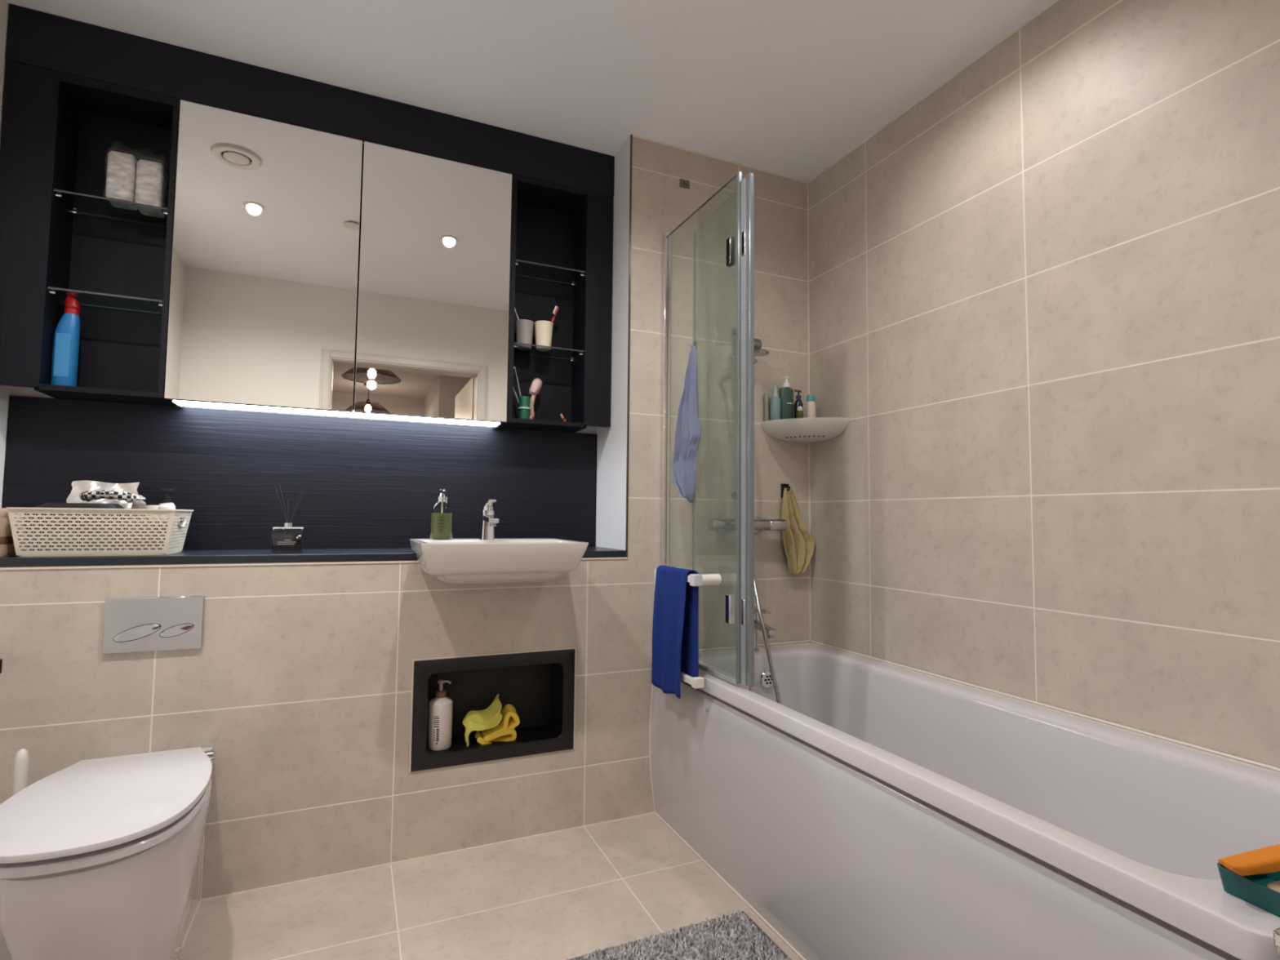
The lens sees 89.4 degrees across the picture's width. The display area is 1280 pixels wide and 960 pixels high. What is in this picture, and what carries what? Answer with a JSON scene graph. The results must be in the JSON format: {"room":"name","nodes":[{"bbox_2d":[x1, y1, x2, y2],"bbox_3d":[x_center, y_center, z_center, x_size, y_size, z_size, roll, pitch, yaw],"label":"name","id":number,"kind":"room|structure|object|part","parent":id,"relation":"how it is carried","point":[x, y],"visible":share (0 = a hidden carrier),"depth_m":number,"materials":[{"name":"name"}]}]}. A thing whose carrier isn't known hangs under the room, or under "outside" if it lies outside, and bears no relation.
{"room":"bathroom","nodes":[
{"label":"bathroom","id":0,"kind":"room"},
{"bbox_2d":[0,0,12,507],"bbox_3d":[-1.407,-0.150,0.774,0.143,2.414,2.450,2,-4,-24],"label":"wall","id":1,"kind":"structure","parent":0,"point":[5,390],"depth_m":1.80,"materials":[{"name":"white paint"}]},
{"bbox_2d":[273,528,304,551],"bbox_3d":[-1.059,0.181,1.946,0.084,0.072,0.056,2,-4,-24],"label":"glass bottle","id":2,"kind":"object","parent":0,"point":[283,544],"depth_m":1.94,"materials":[{"name":"clear glass"}]},
{"bbox_2d":[11,142,595,546],"bbox_3d":[-1.011,-0.504,2.268,1.810,1.524,0.080,2,-4,-24],"label":"wall","id":3,"kind":"structure","parent":0,"point":[16,390],"depth_m":2.08,"materials":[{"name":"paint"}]},
{"bbox_2d":[1,395,597,550],"bbox_3d":[-0.988,0.010,2.197,1.780,0.444,0.014,2,-4,-24],"label":"panel","id":4,"kind":"object","parent":3,"relation":"attached to","point":[369,483],"visible":0.92,"depth_m":2.14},
{"bbox_2d":[0,137,809,898],"bbox_3d":[-0.590,-0.055,2.255,2.600,2.414,0.400,2,-4,-24],"label":"wall","id":5,"kind":"structure","parent":0,"point":[299,683],"depth_m":1.98,"materials":[{"name":"beige tile"}]},
{"bbox_2d":[0,658,2,673],"bbox_3d":[-1.559,0.441,1.540,0.091,0.048,0.052,-2,-4,40],"label":"toilet roll holder","id":6,"kind":"object","parent":5,"relation":"attached to","point":[1,660],"visible":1,"depth_m":1.53,"materials":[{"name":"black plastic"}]},
{"bbox_2d":[102,595,204,653],"bbox_3d":[-1.274,0.378,1.700,0.214,0.140,0.015,2,-4,-24],"label":"flush plate","id":7,"kind":"object","parent":5,"relation":"attached to","point":[150,624],"visible":1,"depth_m":1.69,"materials":[{"name":"grey"}]},
{"bbox_2d":[0,4,614,432],"bbox_3d":[-0.950,-0.740,2.172,1.780,1.061,0.164,2,-4,-24],"label":"upper cabinet","id":8,"kind":"object","parent":5,"relation":"attached to","point":[295,264],"visible":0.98,"depth_m":2.02,"materials":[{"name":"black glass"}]},
{"bbox_2d":[50,297,80,386],"bbox_3d":[-1.630,-0.389,1.839,0.055,0.263,0.045,2,-4,-24],"label":"bottle","id":9,"kind":"object","parent":8,"relation":"on","point":[65,352],"visible":0.84,"depth_m":1.82,"materials":[{"name":"blue"}]},
{"bbox_2d":[33,71,180,406],"bbox_3d":[-1.539,-0.685,1.908,0.296,0.896,0.162,2,-4,-24],"label":"open shelf","id":10,"kind":"object","parent":8,"relation":"attached to","point":[119,264],"depth_m":1.93,"materials":[{"name":"black wood"}]},
{"bbox_2d":[102,150,169,217],"bbox_3d":[-1.494,-0.898,1.927,0.153,0.196,0.091,2,-4,-24],"label":"toilet paper rolls","id":11,"kind":"object","parent":8,"relation":"on","point":[127,179],"visible":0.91,"depth_m":1.90,"materials":[{"name":"white paper"}]},
{"bbox_3d":[-1.394,-0.232,1.950,0.003,0.010,0.121,2,-4,-24],"label":"light trim","id":12,"kind":"part","parent":8,"relation":"part of","materials":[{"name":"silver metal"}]},
{"bbox_2d":[164,99,362,411],"bbox_3d":[-1.141,-0.674,1.996,0.497,0.894,0.004,2,-4,-24],"label":"mirror glass","id":13,"kind":"object","parent":8,"relation":"attached to","point":[261,271],"depth_m":1.99,"materials":[{"name":"silver metal"}]},
{"bbox_3d":[-1.146,-0.673,2.006,0.498,0.895,0.018,2,-4,-24],"label":"mirror door","id":14,"kind":"part","parent":8,"relation":"part of","materials":[{"name":"silver metal"}]},
{"bbox_3d":[-0.916,-1.194,2.132,1.780,0.158,0.018,2,-4,-24],"label":"header panel","id":15,"kind":"part","parent":8,"relation":"part of","materials":[{"name":"wood"}]},
{"bbox_3d":[-0.691,-0.657,2.207,0.490,0.895,0.018,2,-4,-24],"label":"mirror door","id":16,"kind":"part","parent":8,"relation":"part of","materials":[{"name":"silver metal"}]},
{"bbox_2d":[354,141,511,422],"bbox_3d":[-0.687,-0.657,2.196,0.488,0.894,0.004,2,-4,-24],"label":"mirror glass","id":17,"kind":"object","parent":8,"relation":"attached to","point":[434,329],"depth_m":2.19,"materials":[{"name":"silver metal"}]},
{"bbox_2d":[516,395,531,418],"bbox_3d":[-0.422,-0.258,2.357,0.051,0.088,0.051,2,-4,-24],"label":"beaker","id":18,"kind":"object","parent":8,"relation":"on","point":[523,408],"visible":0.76,"depth_m":2.34,"materials":[{"name":"green plastic"}]},
{"bbox_2d":[512,386,519,403],"bbox_3d":[-0.446,-0.285,2.351,0.068,0.127,0.008,2,-4,-28],"label":"toothbrush","id":19,"kind":"object","parent":18,"relation":"in","point":[514,392],"visible":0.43,"depth_m":2.35,"materials":[{"name":"grey"}]},
{"bbox_2d":[513,366,521,395],"bbox_3d":[-0.439,-0.316,2.345,0.058,0.188,0.008,3,-4,-33],"label":"toothbrush","id":20,"kind":"object","parent":18,"relation":"in","point":[513,366],"visible":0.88,"depth_m":2.34,"materials":[{"name":"grey"}]},
{"bbox_2d":[515,319,533,350],"bbox_3d":[-0.428,-0.535,2.394,0.069,0.100,0.069,2,-4,-24],"label":"toothbrush cup","id":21,"kind":"object","parent":8,"relation":"on","point":[524,327],"visible":1,"depth_m":2.37,"materials":[{"name":"grey plastic"}]},
{"bbox_2d":[528,377,542,419],"bbox_3d":[-0.389,-0.297,2.393,0.057,0.164,0.030,2,-4,-24],"label":"hairbrush","id":22,"kind":"object","parent":8,"relation":"on","point":[536,384],"visible":0.8,"depth_m":2.38,"materials":[{"name":"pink plastic"}]},
{"bbox_3d":[-0.401,-0.265,2.388,0.032,0.098,0.022,2,-4,-24],"label":"handle","id":23,"kind":"part","parent":22,"relation":"part of","materials":[{"name":"beige plastic"}]},
{"bbox_2d":[497,173,587,432],"bbox_3d":[-0.356,-0.642,2.431,0.300,0.896,0.162,2,-4,-24],"label":"open shelf","id":24,"kind":"object","parent":8,"relation":"attached to","point":[547,251],"depth_m":2.48,"materials":[{"name":"black wood"}]},
{"bbox_2d":[534,320,553,351],"bbox_3d":[-0.358,-0.533,2.405,0.069,0.100,0.069,2,-4,-24],"label":"toothbrush cup","id":25,"kind":"object","parent":8,"relation":"on","point":[544,329],"visible":0.96,"depth_m":2.38,"materials":[{"name":"beige"}]},
{"bbox_2d":[550,306,559,323],"bbox_3d":[-0.337,-0.572,2.419,0.069,0.167,0.014,2,-4,-24],"label":"toothbrush","id":26,"kind":"object","parent":25,"relation":"in","point":[556,308],"visible":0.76,"depth_m":2.43,"materials":[{"name":"red plastic"}]},
{"bbox_2d":[560,413,568,422],"bbox_3d":[-0.281,-0.229,2.396,0.034,0.035,0.012,-1,-4,27],"label":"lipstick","id":27,"kind":"object","parent":8,"relation":"on","point":[561,415],"visible":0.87,"depth_m":2.39,"materials":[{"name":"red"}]},
{"bbox_2d":[0,546,626,567],"bbox_3d":[-0.928,0.236,2.042,1.782,0.022,0.326,2,-4,-24],"label":"countertop","id":28,"kind":"structure","parent":5,"relation":"on","point":[234,556],"depth_m":1.82,"materials":[{"name":"black"}]},
{"bbox_2d":[0,507,24,556],"bbox_3d":[-1.673,0.133,1.665,0.104,0.122,0.124,2,-4,-24],"label":"woven basket","id":29,"kind":"object","parent":28,"relation":"on","point":[6,543],"visible":0.4,"depth_m":1.64,"materials":[{"name":"beige"}]},
{"bbox_2d":[6,506,193,556],"bbox_3d":[-1.458,0.141,1.771,0.356,0.124,0.220,2,-4,-24],"label":"storage basket","id":30,"kind":"object","parent":28,"relation":"on","point":[175,536],"visible":0.93,"depth_m":1.69,"materials":[{"name":"beige plastic"}]},
{"bbox_2d":[24,502,129,551],"bbox_3d":[-1.494,0.127,1.723,0.201,0.131,0.120,2,-4,-24],"label":"bag","id":31,"kind":"object","parent":30,"relation":"in","point":[82,505],"visible":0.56,"depth_m":1.68,"materials":[{"name":"black fabric"}]},
{"bbox_2d":[80,489,145,502],"bbox_3d":[-1.440,0.048,1.771,0.144,0.040,0.066,2,-4,-24],"label":"scrunchie","id":32,"kind":"object","parent":31,"relation":"on","point":[88,495],"visible":0.95,"depth_m":1.75,"materials":[{"name":"multicoloured fabric"}]},
{"bbox_2d":[66,480,139,519],"bbox_3d":[-1.509,0.061,1.822,0.174,0.118,0.039,2,-4,-24],"label":"pouch","id":33,"kind":"object","parent":30,"relation":"in","point":[78,486],"visible":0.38,"depth_m":1.82,"materials":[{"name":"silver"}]},
{"bbox_2d":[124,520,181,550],"bbox_3d":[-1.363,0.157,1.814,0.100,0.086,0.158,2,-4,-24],"label":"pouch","id":34,"kind":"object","parent":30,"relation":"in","point":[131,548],"visible":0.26,"depth_m":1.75,"materials":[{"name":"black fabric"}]},
{"bbox_2d":[131,500,146,519],"bbox_3d":[-1.368,0.083,1.768,0.040,0.056,0.032,-2,-4,40],"label":"pouch","id":35,"kind":"object","parent":34,"relation":"on","point":[136,504],"visible":0.56,"depth_m":1.76,"materials":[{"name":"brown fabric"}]},
{"bbox_2d":[146,505,168,519],"bbox_3d":[-1.355,0.092,1.817,0.052,0.041,0.052,2,-4,-24],"label":"jar","id":36,"kind":"object","parent":34,"relation":"on","point":[148,507],"visible":0.18,"depth_m":1.79,"materials":[{"name":"white plastic"}]},
{"bbox_3d":[-1.355,0.083,1.818,0.052,0.022,0.052,2,-4,-24],"label":"jar lid","id":37,"kind":"part","parent":36,"relation":"part of","materials":[{"name":"white plastic"}]},
{"bbox_2d":[157,504,168,519],"bbox_3d":[-1.320,0.089,1.792,0.024,0.042,0.024,2,-4,-24],"label":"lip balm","id":38,"kind":"object","parent":34,"relation":"on","point":[162,506],"visible":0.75,"depth_m":1.78,"materials":[{"name":"white plastic"}]},
{"bbox_2d":[159,488,175,519],"bbox_3d":[-1.368,0.069,1.872,0.043,0.090,0.041,3,-4,-37],"label":"pump bottle","id":39,"kind":"object","parent":34,"relation":"on","point":[166,500],"visible":0.59,"depth_m":1.86,"materials":[{"name":"black plastic"}]},
{"bbox_2d":[272,484,306,551],"bbox_3d":[-1.058,0.114,1.950,0.087,0.205,0.057,2,-4,-24],"label":"reed diffuser","id":40,"kind":"object","parent":28,"relation":"on","point":[287,525],"visible":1,"depth_m":1.95,"materials":[{"name":"clear glass"}]},
{"bbox_2d":[409,537,588,583],"bbox_3d":[-0.449,0.250,2.012,0.478,0.122,0.386,2,-4,-24],"label":"washbasin","id":41,"kind":"object","parent":28,"relation":"in","point":[452,561],"visible":1,"depth_m":1.85,"materials":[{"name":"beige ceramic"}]},
{"bbox_2d":[430,488,453,539],"bbox_3d":[-0.629,0.109,2.057,0.069,0.161,0.073,2,-4,-24],"label":"soap dispenser","id":42,"kind":"object","parent":41,"relation":"on","point":[442,527],"visible":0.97,"depth_m":2.03,"materials":[{"name":"glass"}]},
{"bbox_2d":[479,499,498,540],"bbox_3d":[-0.475,0.127,2.048,0.042,0.128,0.127,2,-4,-24],"label":"tap","id":43,"kind":"object","parent":41,"relation":"on","point":[488,521],"visible":1,"depth_m":2.06,"materials":[{"name":"silver metal"}]},
{"bbox_3d":[-0.481,0.074,2.064,0.038,0.022,0.097,2,-4,-24],"label":"lever","id":44,"kind":"part","parent":43,"relation":"part of","materials":[{"name":"silver metal"}]},
{"bbox_3d":[-0.467,0.122,2.030,0.033,0.025,0.087,2,-4,-24],"label":"spout","id":45,"kind":"part","parent":43,"relation":"part of","materials":[{"name":"silver metal"}]},
{"bbox_2d":[0,556,627,569],"bbox_3d":[-0.862,0.242,1.897,1.787,0.006,0.004,2,-4,-24],"label":"trim","id":46,"kind":"structure","parent":5,"relation":"attached to","point":[618,557],"depth_m":1.76,"materials":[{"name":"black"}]},
{"bbox_2d":[200,812,654,901],"bbox_3d":[-0.557,1.137,1.983,1.329,0.004,0.004,2,-4,-24],"label":"trim","id":47,"kind":"structure","parent":5,"relation":"attached to","point":[651,813],"depth_m":1.93,"materials":[{"name":"beige"}]},
{"bbox_2d":[408,647,576,772],"bbox_3d":[-0.480,0.721,2.114,0.518,0.331,0.140,2,-4,-24],"label":"wall niche","id":48,"kind":"object","parent":5,"relation":"attached to","point":[538,683],"visible":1,"depth_m":2.13,"materials":[{"name":"black"}]},
{"bbox_2d":[427,679,453,751],"bbox_3d":[-0.627,0.733,2.033,0.073,0.207,0.073,2,-4,-24],"label":"lotion bottle","id":49,"kind":"object","parent":48,"relation":"in","point":[440,708],"visible":1,"depth_m":2.00,"materials":[{"name":"beige plastic"}]},
{"bbox_2d":[433,715,439,744],"bbox_3d":[-0.628,0.772,1.995,0.018,0.085,0.001,1,-3,0],"label":"print","id":50,"kind":"object","parent":49,"relation":"attached to","point":[436,718],"depth_m":1.99,"materials":[{"name":"grey"}]},
{"bbox_2d":[462,693,519,746],"bbox_3d":[-0.481,0.782,2.096,0.177,0.154,0.065,2,-4,-24],"label":"cleaning cloth","id":51,"kind":"object","parent":48,"relation":"in","point":[495,726],"visible":0.96,"depth_m":2.09,"materials":[{"name":"yellow fabric"}]},
{"bbox_2d":[595,135,630,550],"bbox_3d":[-0.105,-0.496,2.452,0.004,1.502,0.316,2,-4,-24],"label":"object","id":52,"kind":"structure","parent":5,"relation":"attached to","point":[611,451],"depth_m":2.39,"materials":[{"name":"white paint"}]},
{"bbox_2d":[625,134,632,558],"bbox_3d":[-0.039,-0.490,2.304,0.005,1.529,0.006,2,-4,-24],"label":"trim","id":53,"kind":"structure","parent":5,"relation":"attached to","point":[631,135],"depth_m":2.30,"materials":[{"name":"brown metal"}]},
{"bbox_2d":[680,178,689,189],"bbox_3d":[0.168,-1.111,2.426,0.041,0.032,0.004,2,-4,-24],"label":"badge","id":54,"kind":"object","parent":5,"relation":"attached to","point":[683,183],"visible":1,"depth_m":2.43,"materials":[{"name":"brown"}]},
{"bbox_2d":[632,134,808,183],"bbox_3d":[0.332,-1.237,2.507,0.788,0.006,0.003,2,-4,-24],"label":"trim","id":55,"kind":"structure","parent":5,"relation":"attached to","point":[633,135],"depth_m":2.49,"materials":[{"name":"beige"}]},
{"bbox_2d":[706,515,787,533],"bbox_3d":[0.393,0.174,2.413,0.328,0.076,0.084,2,-4,-24],"label":"shower mixer","id":56,"kind":"object","parent":5,"relation":"attached to","point":[722,524],"visible":0.68,"depth_m":2.39,"materials":[{"name":"grey metal"}]},
{"bbox_3d":[0.287,0.162,2.345,0.078,0.045,0.045,2,-4,-24],"label":"control knob","id":57,"kind":"part","parent":56,"relation":"part of","materials":[{"name":"silver metal"}]},
{"bbox_3d":[0.516,0.170,2.446,0.078,0.045,0.045,2,-4,-24],"label":"control knob","id":58,"kind":"part","parent":56,"relation":"part of","materials":[{"name":"silver metal"}]},
{"bbox_2d":[729,326,769,498],"bbox_3d":[0.409,-0.259,2.405,0.143,0.660,0.114,0,-3,11],"label":"shower rail","id":59,"kind":"object","parent":5,"relation":"attached to","point":[758,352],"visible":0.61,"depth_m":2.42,"materials":[{"name":"silver metal"}]},
{"bbox_2d":[730,358,780,703],"bbox_3d":[0.399,0.275,2.242,0.152,1.457,0.282,2,-4,-24],"label":"shower hose","id":60,"kind":"object","parent":59,"relation":"hanging from","point":[733,362],"visible":0.26,"depth_m":2.21,"materials":[{"name":"metal"}]},
{"bbox_2d":[781,483,791,497],"bbox_3d":[0.575,0.042,2.525,0.034,0.056,0.038,2,-4,-24],"label":"wall hook","id":61,"kind":"object","parent":5,"relation":"attached to","point":[784,486],"visible":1,"depth_m":2.53,"materials":[{"name":"black plastic"}]},
{"bbox_2d":[781,488,814,575],"bbox_3d":[0.616,0.201,2.526,0.158,0.337,0.043,2,-4,-24],"label":"cloth","id":62,"kind":"object","parent":61,"relation":"hanging from","point":[798,544],"visible":0.97,"depth_m":2.52,"materials":[{"name":"beige fabric"}]},
{"bbox_2d":[760,417,849,443],"bbox_3d":[0.622,-0.193,2.451,0.233,0.069,0.233,2,-4,-24],"label":"corner shelf","id":63,"kind":"object","parent":5,"relation":"attached to","point":[808,430],"visible":1,"depth_m":2.43,"materials":[{"name":"white plastic"}]},
{"bbox_2d":[764,392,768,421],"bbox_3d":[0.491,-0.275,2.510,0.020,0.128,0.022,2,-4,-24],"label":"bottle","id":64,"kind":"object","parent":63,"relation":"on","point":[766,395],"visible":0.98,"depth_m":2.50,"materials":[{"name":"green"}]},
{"bbox_2d":[769,386,780,420],"bbox_3d":[0.521,-0.287,2.491,0.040,0.150,0.040,2,-4,-24],"label":"bottle","id":65,"kind":"object","parent":63,"relation":"on","point":[775,401],"visible":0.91,"depth_m":2.48,"materials":[{"name":"teal"}]},
{"bbox_2d":[778,376,793,419],"bbox_3d":[0.568,-0.306,2.510,0.061,0.192,0.042,2,-4,-24],"label":"pump bottle","id":66,"kind":"object","parent":63,"relation":"on","point":[786,393],"visible":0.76,"depth_m":2.49,"materials":[{"name":"teal"}]},
{"bbox_2d":[794,389,803,418],"bbox_3d":[0.617,-0.281,2.526,0.040,0.145,0.034,2,-4,-24],"label":"pump bottle","id":67,"kind":"object","parent":63,"relation":"on","point":[798,402],"visible":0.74,"depth_m":2.52,"materials":[{"name":"blue"}]},
{"bbox_2d":[794,399,803,418],"bbox_3d":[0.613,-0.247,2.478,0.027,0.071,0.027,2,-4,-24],"label":"dropper bottle","id":68,"kind":"object","parent":63,"relation":"on","point":[799,414],"visible":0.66,"depth_m":2.47,"materials":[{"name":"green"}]},
{"bbox_2d":[806,394,816,417],"bbox_3d":[0.660,-0.269,2.498,0.038,0.119,0.038,2,-4,-24],"label":"tube","id":69,"kind":"object","parent":63,"relation":"on","point":[811,398],"visible":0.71,"depth_m":2.48,"materials":[{"name":"beige"}]},
{"bbox_2d":[807,182,810,639],"bbox_3d":[0.682,-0.295,2.611,0.004,1.856,0.004,2,-4,-24],"label":"trim","id":70,"kind":"structure","parent":5,"relation":"attached to","point":[807,183],"depth_m":2.62,"materials":[{"name":"beige"}]},
{"bbox_2d":[177,813,802,959],"bbox_3d":[-0.191,1.125,1.256,2.840,0.050,2.430,2,-4,-24],"label":"floor","id":71,"kind":"structure","parent":0,"point":[570,894],"depth_m":1.71,"materials":[{"name":"beige tile"}]},
{"bbox_2d":[0,748,29,959],"bbox_3d":[-1.455,0.867,1.509,0.100,0.468,0.100,2,-4,-24],"label":"toilet brush","id":72,"kind":"object","parent":71,"relation":"on","point":[21,760],"visible":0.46,"depth_m":1.51,"materials":[{"name":"grey plastic"}]},
{"bbox_3d":[-1.454,0.764,1.515,0.025,0.262,0.025,2,-4,-24],"label":"handle","id":73,"kind":"part","parent":72,"relation":"part of","materials":[{"name":"white plastic"}]},
{"bbox_2d":[0,746,215,959],"bbox_3d":[-1.128,0.872,1.387,0.353,0.451,0.654,2,-4,-24],"label":"toilet","id":74,"kind":"object","parent":71,"relation":"on","point":[101,859],"visible":1,"depth_m":1.23,"materials":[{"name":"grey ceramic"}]},
{"bbox_3d":[-1.095,0.680,1.327,0.348,0.028,0.490,2,-4,-24],"label":"seat","id":75,"kind":"part","parent":74,"relation":"part of","materials":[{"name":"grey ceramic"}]},
{"bbox_3d":[-1.094,0.655,1.328,0.353,0.023,0.497,2,-4,-24],"label":"lid","id":76,"kind":"part","parent":74,"relation":"part of","materials":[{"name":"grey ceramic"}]},
{"bbox_2d":[564,910,791,959],"bbox_3d":[0.081,1.096,1.310,0.652,0.017,0.539,2,-4,-24],"label":"bath mat","id":77,"kind":"object","parent":71,"relation":"on","point":[735,935],"visible":1,"depth_m":1.54,"materials":[{"name":"grey fabric"}]},
{"bbox_2d":[648,640,1279,959],"bbox_3d":[0.695,0.854,1.625,0.697,0.552,1.700,2,-4,-24],"label":"bathtub","id":78,"kind":"object","parent":71,"relation":"on","point":[880,810],"visible":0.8,"depth_m":1.40,"materials":[{"name":"white ceramic"}]},
{"bbox_2d":[660,171,754,686],"bbox_3d":[0.211,-0.160,2.094,0.052,1.516,0.544,2,-4,-24],"label":"screen","id":79,"kind":"object","parent":78,"relation":"on","point":[744,187],"visible":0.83,"depth_m":1.88,"materials":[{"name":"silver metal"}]},
{"bbox_2d":[654,567,721,688],"bbox_3d":[0.142,0.451,2.039,0.095,0.328,0.296,2,-4,-24],"label":"towel rack","id":80,"kind":"object","parent":79,"relation":"attached to","point":[695,580],"visible":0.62,"depth_m":1.91,"materials":[{"name":"white plastic"}]},
{"bbox_2d":[651,564,698,698],"bbox_3d":[0.105,0.471,2.021,0.050,0.393,0.251,2,-4,-24],"label":"towel","id":81,"kind":"object","parent":80,"relation":"hanging from","point":[675,625],"visible":0.95,"depth_m":2.00,"materials":[{"name":"blue fabric"}]},
{"bbox_3d":[0.209,0.298,1.936,0.066,0.033,0.033,2,-4,-24],"label":"rack arm","id":82,"kind":"part","parent":80,"relation":"part of","materials":[{"name":"white plastic"}]},
{"bbox_3d":[0.258,0.377,1.882,0.002,0.080,0.008,2,-4,-24],"label":"hinge plate","id":83,"kind":"part","parent":79,"relation":"part of","materials":[{"name":"silver metal"}]},
{"bbox_3d":[0.269,-0.691,1.945,0.002,0.080,0.008,2,-4,-24],"label":"hinge plate","id":84,"kind":"part","parent":79,"relation":"part of","materials":[{"name":"silver metal"}]},
{"bbox_2d":[754,605,777,651],"bbox_3d":[0.431,0.539,2.316,0.048,0.158,0.154,2,-4,-24],"label":"tap","id":85,"kind":"object","parent":78,"relation":"on","point":[771,632],"visible":0.52,"depth_m":2.30,"materials":[{"name":"silver metal"}]},
{"bbox_2d":[754,611,759,651],"bbox_3d":[0.410,0.548,2.364,0.048,0.146,0.048,2,-4,-24],"label":"tap","id":86,"kind":"object","parent":85,"relation":"on","point":[756,649],"depth_m":2.35,"materials":[{"name":"silver metal"}]},
{"bbox_3d":[0.427,0.467,2.332,0.036,0.013,0.118,2,-4,-24],"label":"lever","id":87,"kind":"part","parent":85,"relation":"part of","materials":[{"name":"silver metal"}]},
{"bbox_3d":[0.439,0.522,2.302,0.038,0.036,0.120,2,-4,-24],"label":"spout","id":88,"kind":"part","parent":85,"relation":"part of","materials":[{"name":"silver metal"}]},
{"bbox_2d":[1217,862,1279,917],"bbox_3d":[0.819,0.519,0.807,0.096,0.030,0.124,2,-4,-18],"label":"soap tray","id":89,"kind":"object","parent":78,"relation":"on","point":[1251,889],"visible":0.63,"depth_m":0.82,"materials":[{"name":"teal plastic"}]},
{"bbox_2d":[1217,844,1279,875],"bbox_3d":[0.812,0.487,0.832,0.144,0.024,0.030,1,-3,-10],"label":"sponge","id":90,"kind":"object","parent":89,"relation":"on","point":[1265,860],"visible":1,"depth_m":0.82,"materials":[{"name":"orange"}]},
{"bbox_2d":[1266,880,1279,893],"bbox_3d":[0.822,0.517,0.793,0.074,0.022,0.061,2,-4,-18],"label":"sponge","id":91,"kind":"object","parent":89,"relation":"in","point":[1275,886],"visible":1,"depth_m":0.81,"materials":[{"name":"beige"}]},
{"bbox_2d":[1272,927,1279,959],"bbox_3d":[0.743,0.786,0.695,0.048,0.562,0.060,2,-4,-24],"label":"chrome stand","id":92,"kind":"object","parent":71,"relation":"on","point":[1276,932],"visible":1,"depth_m":0.72,"materials":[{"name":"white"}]},
{"bbox_3d":[0.717,0.796,0.709,0.007,0.545,0.007,1,-3,-1],"label":"leg","id":93,"kind":"part","parent":92,"relation":"part of","materials":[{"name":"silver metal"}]},
{"bbox_2d":[6,0,1055,182],"bbox_3d":[-0.166,-1.335,1.401,2.840,0.050,2.430,2,-4,-24],"label":"ceiling","id":94,"kind":"structure","parent":0,"point":[789,88],"depth_m":1.94,"materials":[{"name":"white paint"}]},
{"bbox_2d":[808,0,1279,768],"bbox_3d":[1.069,-0.061,1.868,0.120,2.414,2.450,2,-4,-24],"label":"wall","id":95,"kind":"structure","parent":0,"point":[1044,295],"depth_m":1.65,"materials":[{"name":"beige stone"}]},
{"bbox_2d":[808,0,1059,183],"bbox_3d":[1.076,-1.271,1.800,0.003,0.006,1.900,2,-4,-24],"label":"trim","id":96,"kind":"structure","parent":95,"relation":"attached to","point":[1055,1],"depth_m":2.04,"materials":[{"name":"beige"}]},
{"bbox_3d":[0.172,-0.442,2.134,0.020,0.028,0.024,2,-4,-24],"label":"hook","id":97,"kind":"object","parent":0,"visible":0},
{"bbox_2d":[671,346,701,502],"bbox_3d":[0.150,-0.182,2.146,0.032,0.515,0.205,2,-4,-24],"label":"cloth","id":98,"kind":"object","parent":97,"relation":"hanging from","point":[688,432],"visible":1,"depth_m":2.13,"materials":[{"name":"blue fabric"}]}
]}

